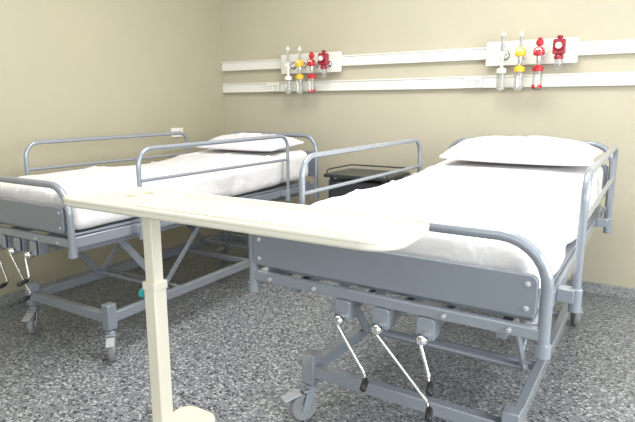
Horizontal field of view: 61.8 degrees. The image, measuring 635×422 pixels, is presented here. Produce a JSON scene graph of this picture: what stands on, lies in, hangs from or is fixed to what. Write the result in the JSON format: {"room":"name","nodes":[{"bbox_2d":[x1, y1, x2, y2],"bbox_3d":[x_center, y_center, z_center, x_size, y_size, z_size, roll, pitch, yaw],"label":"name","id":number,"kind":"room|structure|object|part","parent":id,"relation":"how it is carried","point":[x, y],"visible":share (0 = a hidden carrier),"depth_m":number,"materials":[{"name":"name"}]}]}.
{"room":"hospital room","nodes":[
{"label":"hospital room","id":0,"kind":"room"},
{"bbox_2d":[0,0,225,295],"bbox_3d":[-2.396,-0.707,2.592,0.120,2.900,5.990,6,13,30],"label":"wall","id":1,"kind":"structure","parent":0,"point":[69,68],"depth_m":3.85,"materials":[{"name":"paint"}]},
{"bbox_2d":[0,231,220,308],"bbox_3d":[-2.339,0.684,2.828,0.012,0.080,5.720,6,13,30],"label":"baseboard","id":2,"kind":"structure","parent":1,"relation":"attached to","point":[12,298],"depth_m":3.66,"materials":[{"name":"plastic"}]},
{"bbox_2d":[171,128,182,136],"bbox_3d":[-1.194,-0.668,4.521,0.014,0.076,0.130,6,13,30],"label":"wall outlet","id":3,"kind":"object","parent":1,"relation":"attached to","point":[172,129],"visible":0.73,"depth_m":4.51,"materials":[{"name":"white plastic"}]},
{"bbox_2d":[0,240,634,421],"bbox_3d":[0.048,1.043,1.448,5.810,0.100,5.990,6,13,30],"label":"floor","id":4,"kind":"structure","parent":0,"point":[235,351],"depth_m":2.68,"materials":[{"name":"carpet"}]},
{"bbox_2d":[0,131,318,361],"bbox_3d":[-0.961,0.055,3.466,0.983,1.072,2.277,6,13,30],"label":"hospital bed","id":5,"kind":"object","parent":4,"relation":"on","point":[28,202],"visible":0.79,"depth_m":2.97,"materials":[{"name":"paint"}]},
{"bbox_3d":[-1.484,0.003,2.563,0.851,0.118,0.020,6,13,30],"label":"foot panel","id":6,"kind":"part","parent":5,"relation":"part of","materials":[{"name":"paint"}]},
{"bbox_3d":[-1.359,-0.299,3.661,0.023,0.452,1.335,6,13,30],"label":"rail","id":7,"kind":"part","parent":5,"relation":"part of","materials":[{"name":"metal"}]},
{"bbox_3d":[-0.901,0.361,3.523,0.704,0.130,1.705,6,13,30],"label":"frame","id":8,"kind":"part","parent":5,"relation":"part of","materials":[{"name":"paint"}]},
{"bbox_3d":[-0.935,-0.230,3.456,0.850,0.248,2.044,6,13,30],"label":"mattress with sheet","id":9,"kind":"part","parent":5,"relation":"part of","materials":[{"name":"white fabric"}]},
{"bbox_3d":[-0.889,-0.017,3.471,0.645,0.035,2.000,6,13,30],"label":"sub frame","id":10,"kind":"part","parent":5,"relation":"part of","materials":[{"name":"paint"}]},
{"bbox_3d":[-0.934,-0.097,3.483,0.824,0.010,2.060,6,13,30],"label":"deck plate","id":11,"kind":"part","parent":5,"relation":"part of","materials":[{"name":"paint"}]},
{"bbox_3d":[-0.934,-0.064,3.490,0.851,0.050,2.100,6,13,30],"label":"deck frame","id":12,"kind":"part","parent":5,"relation":"part of","materials":[{"name":"paint"}]},
{"bbox_3d":[-0.545,-0.206,3.184,0.023,0.452,1.335,6,13,30],"label":"rail","id":13,"kind":"part","parent":5,"relation":"part of","materials":[{"name":"metal"}]},
{"bbox_2d":[197,133,303,150],"bbox_3d":[-0.511,-0.532,4.037,0.706,0.124,0.418,6,13,30],"label":"pillow","id":14,"kind":"object","parent":5,"relation":"on","point":[270,144],"visible":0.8,"depth_m":3.88,"materials":[{"name":"fabric"}]},
{"bbox_3d":[-0.382,-0.409,4.366,0.851,0.200,0.015,6,13,30],"label":"head panel","id":15,"kind":"part","parent":5,"relation":"part of","materials":[{"name":"paint"}]},
{"bbox_2d":[63,186,428,421],"bbox_3d":[-0.251,0.450,1.712,1.217,0.965,0.422,6,13,30],"label":"table","id":16,"kind":"object","parent":4,"relation":"on","point":[335,227],"visible":1,"depth_m":1.59,"materials":[{"name":"beige laminate"}]},
{"bbox_3d":[-0.615,0.294,1.895,0.040,0.034,0.036,6,13,30],"label":"height knob","id":17,"kind":"part","parent":16,"relation":"part of","materials":[{"name":"teal plastic"}]},
{"bbox_3d":[-0.572,0.125,1.842,0.044,0.333,0.044,6,13,30],"label":"post","id":18,"kind":"part","parent":16,"relation":"part of","materials":[{"name":"beige metal"}]},
{"bbox_3d":[-0.572,0.548,1.924,0.054,0.600,0.056,6,13,30],"label":"post","id":19,"kind":"part","parent":16,"relation":"part of","materials":[{"name":"beige metal"}]},
{"bbox_2d":[324,164,409,197],"bbox_3d":[0.374,0.072,4.074,0.520,0.806,0.450,6,13,30],"label":"bedside table","id":20,"kind":"object","parent":4,"relation":"on","point":[349,174],"visible":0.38,"depth_m":3.92,"materials":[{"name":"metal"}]},
{"bbox_3d":[0.275,0.099,3.912,0.430,0.595,0.014,6,13,30],"label":"drawer","id":21,"kind":"part","parent":20,"relation":"part of","materials":[{"name":"plastic"}]},
{"bbox_3d":[0.379,-0.305,4.010,0.492,0.041,0.402,6,13,30],"label":"rail","id":22,"kind":"part","parent":20,"relation":"part of","materials":[{"name":"metal"}]},
{"bbox_2d":[248,137,617,421],"bbox_3d":[0.725,0.234,2.544,1.101,1.072,2.277,7,13,32],"label":"hospital bed","id":23,"kind":"object","parent":4,"relation":"on","point":[507,240],"visible":0.92,"depth_m":1.80,"materials":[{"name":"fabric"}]},
{"bbox_3d":[0.286,-0.128,2.779,0.026,0.452,1.335,7,13,32],"label":"rail","id":24,"kind":"part","parent":23,"relation":"part of","materials":[{"name":"metal"}]},
{"bbox_3d":[0.179,0.179,1.654,0.953,0.118,0.020,7,13,32],"label":"foot panel","id":25,"kind":"part","parent":23,"relation":"part of","materials":[{"name":"paint"}]},
{"bbox_3d":[0.758,0.158,2.572,0.769,0.035,2.000,7,13,32],"label":"sub frame","id":26,"kind":"part","parent":23,"relation":"part of","materials":[{"name":"paint"}]},
{"bbox_3d":[0.753,0.115,2.567,0.953,0.050,2.100,7,13,32],"label":"deck frame","id":27,"kind":"part","parent":23,"relation":"part of","materials":[{"name":"paint"}]},
{"bbox_3d":[0.753,0.082,2.560,0.922,0.010,2.060,7,13,32],"label":"deck plate","id":28,"kind":"part","parent":23,"relation":"part of","materials":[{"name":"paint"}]},
{"bbox_3d":[0.744,0.535,2.624,0.835,0.130,1.705,7,13,32],"label":"frame","id":29,"kind":"part","parent":23,"relation":"part of","materials":[{"name":"paint"}]},
{"bbox_3d":[0.752,-0.052,2.533,0.953,0.248,2.044,7,13,32],"label":"mattress with sheet","id":30,"kind":"part","parent":23,"relation":"part of","materials":[{"name":"white fabric"}]},
{"bbox_2d":[439,136,602,165],"bbox_3d":[1.192,-0.364,3.119,0.826,0.150,0.438,7,13,32],"label":"pillow","id":31,"kind":"object","parent":23,"relation":"on","point":[529,150],"visible":1,"depth_m":2.97,"materials":[{"name":"fabric"}]},
{"bbox_3d":[1.183,-0.019,2.221,0.026,0.452,1.335,7,13,32],"label":"rail","id":32,"kind":"part","parent":23,"relation":"part of","materials":[{"name":"metal"}]},
{"bbox_3d":[1.329,-0.227,3.428,0.953,0.200,0.015,7,13,32],"label":"head panel","id":33,"kind":"part","parent":23,"relation":"part of","materials":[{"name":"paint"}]},
{"bbox_2d":[222,0,634,287],"bbox_3d":[1.551,-0.909,3.637,5.570,2.900,0.120,6,13,30],"label":"wall","id":34,"kind":"structure","parent":0,"point":[252,29],"depth_m":3.97,"materials":[{"name":"paint"}]},
{"bbox_2d":[221,39,634,71],"bbox_3d":[1.510,-1.068,3.537,5.566,0.084,0.040,6,13,30],"label":"wall rail","id":35,"kind":"object","parent":34,"relation":"attached to","point":[622,46],"visible":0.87,"depth_m":3.94,"materials":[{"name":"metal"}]},
{"bbox_2d":[281,51,341,73],"bbox_3d":[-0.065,-1.227,4.406,0.580,0.160,0.050,6,13,30],"label":"outlet panel","id":36,"kind":"object","parent":35,"relation":"attached to","point":[335,58],"visible":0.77,"depth_m":4.40,"materials":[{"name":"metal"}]},
{"bbox_2d":[284,47,292,93],"bbox_3d":[-0.240,-1.173,4.436,0.064,0.383,0.095,6,13,30],"label":"oxygen flowmeter","id":37,"kind":"object","parent":36,"relation":"attached to","point":[288,79],"visible":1,"depth_m":4.42,"materials":[{"name":"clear plastic"}]},
{"bbox_2d":[285,80,291,93],"bbox_3d":[-0.245,-1.040,4.453,0.058,0.116,0.058,6,13,30],"label":"jar","id":38,"kind":"object","parent":37,"relation":"on","point":[288,83],"depth_m":4.43,"materials":[{"name":"clear glass"}]},
{"bbox_2d":[295,46,303,93],"bbox_3d":[-0.141,-1.160,4.378,0.072,0.380,0.095,6,13,30],"label":"air flowmeter","id":39,"kind":"object","parent":36,"relation":"attached to","point":[299,63],"visible":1,"depth_m":4.36,"materials":[{"name":"yellow plastic"}]},
{"bbox_2d":[295,74,303,93],"bbox_3d":[-0.146,-1.056,4.390,0.072,0.170,0.072,6,13,30],"label":"jar","id":40,"kind":"object","parent":39,"relation":"on","point":[299,78],"depth_m":4.37,"materials":[{"name":"clear plastic"}]},
{"bbox_2d":[307,52,316,93],"bbox_3d":[-0.047,-1.124,4.324,0.081,0.330,0.091,-1,11,-5],"label":"vacuum regulator","id":41,"kind":"object","parent":36,"relation":"attached to","point":[311,62],"visible":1,"depth_m":4.30,"materials":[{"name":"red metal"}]},
{"bbox_2d":[307,73,315,93],"bbox_3d":[-0.047,-1.044,4.332,0.072,0.170,0.072,6,13,30],"label":"jar","id":42,"kind":"object","parent":41,"relation":"on","point":[311,77],"depth_m":4.31,"materials":[{"name":"clear plastic"}]},
{"bbox_3d":[-0.048,-1.250,4.291,0.048,0.070,0.048,6,13,30],"label":"control knob","id":43,"kind":"part","parent":41,"relation":"part of","materials":[{"name":"red plastic"}]},
{"bbox_2d":[318,50,328,77],"bbox_3d":[0.054,-1.175,4.241,0.072,0.211,0.121,6,13,30],"label":"suction regulator","id":44,"kind":"object","parent":36,"relation":"attached to","point":[323,58],"visible":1,"depth_m":4.21,"materials":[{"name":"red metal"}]},
{"bbox_2d":[321,69,326,77],"bbox_3d":[0.050,-1.102,4.248,0.048,0.066,0.048,6,13,30],"label":"jar","id":45,"kind":"object","parent":44,"relation":"on","point":[323,71],"depth_m":4.23,"materials":[{"name":"clear glass"}]},
{"bbox_2d":[485,37,579,65],"bbox_3d":[1.417,-1.058,3.539,0.580,0.160,0.050,6,13,30],"label":"outlet panel","id":46,"kind":"object","parent":35,"relation":"attached to","point":[493,49],"visible":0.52,"depth_m":3.54,"materials":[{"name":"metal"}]},
{"bbox_2d":[496,31,505,90],"bbox_3d":[1.242,-1.005,3.569,0.064,0.383,0.095,6,13,30],"label":"oxygen flowmeter","id":47,"kind":"object","parent":46,"relation":"attached to","point":[501,72],"visible":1,"depth_m":3.55,"materials":[{"name":"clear plastic"}]},
{"bbox_2d":[496,73,505,90],"bbox_3d":[1.237,-0.872,3.586,0.058,0.116,0.058,6,13,30],"label":"jar","id":48,"kind":"object","parent":47,"relation":"on","point":[500,79],"depth_m":3.56,"materials":[{"name":"clear glass"}]},
{"bbox_2d":[513,31,525,90],"bbox_3d":[1.341,-0.992,3.511,0.072,0.380,0.095,6,13,30],"label":"air flowmeter","id":49,"kind":"object","parent":46,"relation":"attached to","point":[519,70],"visible":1,"depth_m":3.49,"materials":[{"name":"yellow plastic"}]},
{"bbox_2d":[513,65,524,90],"bbox_3d":[1.336,-0.887,3.523,0.072,0.170,0.072,6,13,30],"label":"jar","id":50,"kind":"object","parent":49,"relation":"on","point":[519,70],"depth_m":3.50,"materials":[{"name":"clear plastic"}]},
{"bbox_2d":[531,37,547,89],"bbox_3d":[1.435,-0.956,3.457,0.081,0.330,0.091,-1,11,-5],"label":"vacuum regulator","id":51,"kind":"object","parent":46,"relation":"attached to","point":[537,70],"visible":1,"depth_m":3.43,"materials":[{"name":"red plastic"}]},
{"bbox_2d":[531,65,543,89],"bbox_3d":[1.435,-0.876,3.465,0.072,0.170,0.072,6,13,30],"label":"jar","id":52,"kind":"object","parent":51,"relation":"on","point":[537,70],"depth_m":3.44,"materials":[{"name":"clear plastic"}]},
{"bbox_3d":[1.434,-1.082,3.424,0.048,0.070,0.048,6,13,30],"label":"control knob","id":53,"kind":"part","parent":51,"relation":"part of","materials":[{"name":"red plastic"}]},
{"bbox_2d":[552,35,566,69],"bbox_3d":[1.536,-1.007,3.374,0.072,0.211,0.121,6,13,30],"label":"suction regulator","id":54,"kind":"object","parent":46,"relation":"attached to","point":[559,45],"visible":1,"depth_m":3.34,"materials":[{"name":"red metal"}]},
{"bbox_2d":[554,59,562,69],"bbox_3d":[1.532,-0.934,3.381,0.048,0.066,0.048,6,13,30],"label":"jar","id":55,"kind":"object","parent":54,"relation":"on","point":[557,62],"depth_m":3.36,"materials":[{"name":"clear glass"}]},
{"bbox_2d":[222,71,634,92],"bbox_3d":[1.506,-0.876,3.568,5.566,0.084,0.054,6,13,30],"label":"wall rail","id":56,"kind":"object","parent":34,"relation":"attached to","point":[600,78],"visible":0.98,"depth_m":3.90,"materials":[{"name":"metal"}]},
{"bbox_2d":[267,82,279,91],"bbox_3d":[-0.389,-1.087,4.655,0.130,0.076,0.012,6,13,30],"label":"socket","id":57,"kind":"object","parent":56,"relation":"attached to","point":[271,86],"depth_m":4.65,"materials":[{"name":"white plastic"}]},
{"bbox_2d":[463,76,481,87],"bbox_3d":[1.106,-0.917,3.780,0.130,0.076,0.012,6,13,30],"label":"socket","id":58,"kind":"object","parent":56,"relation":"attached to","point":[468,81],"depth_m":3.78,"materials":[{"name":"white plastic"}]},
{"bbox_2d":[230,231,634,299],"bbox_3d":[1.517,0.485,3.850,5.570,0.080,0.012,6,13,30],"label":"baseboard","id":59,"kind":"structure","parent":34,"relation":"attached to","point":[588,287],"depth_m":3.58,"materials":[{"name":"plastic"}]}
]}

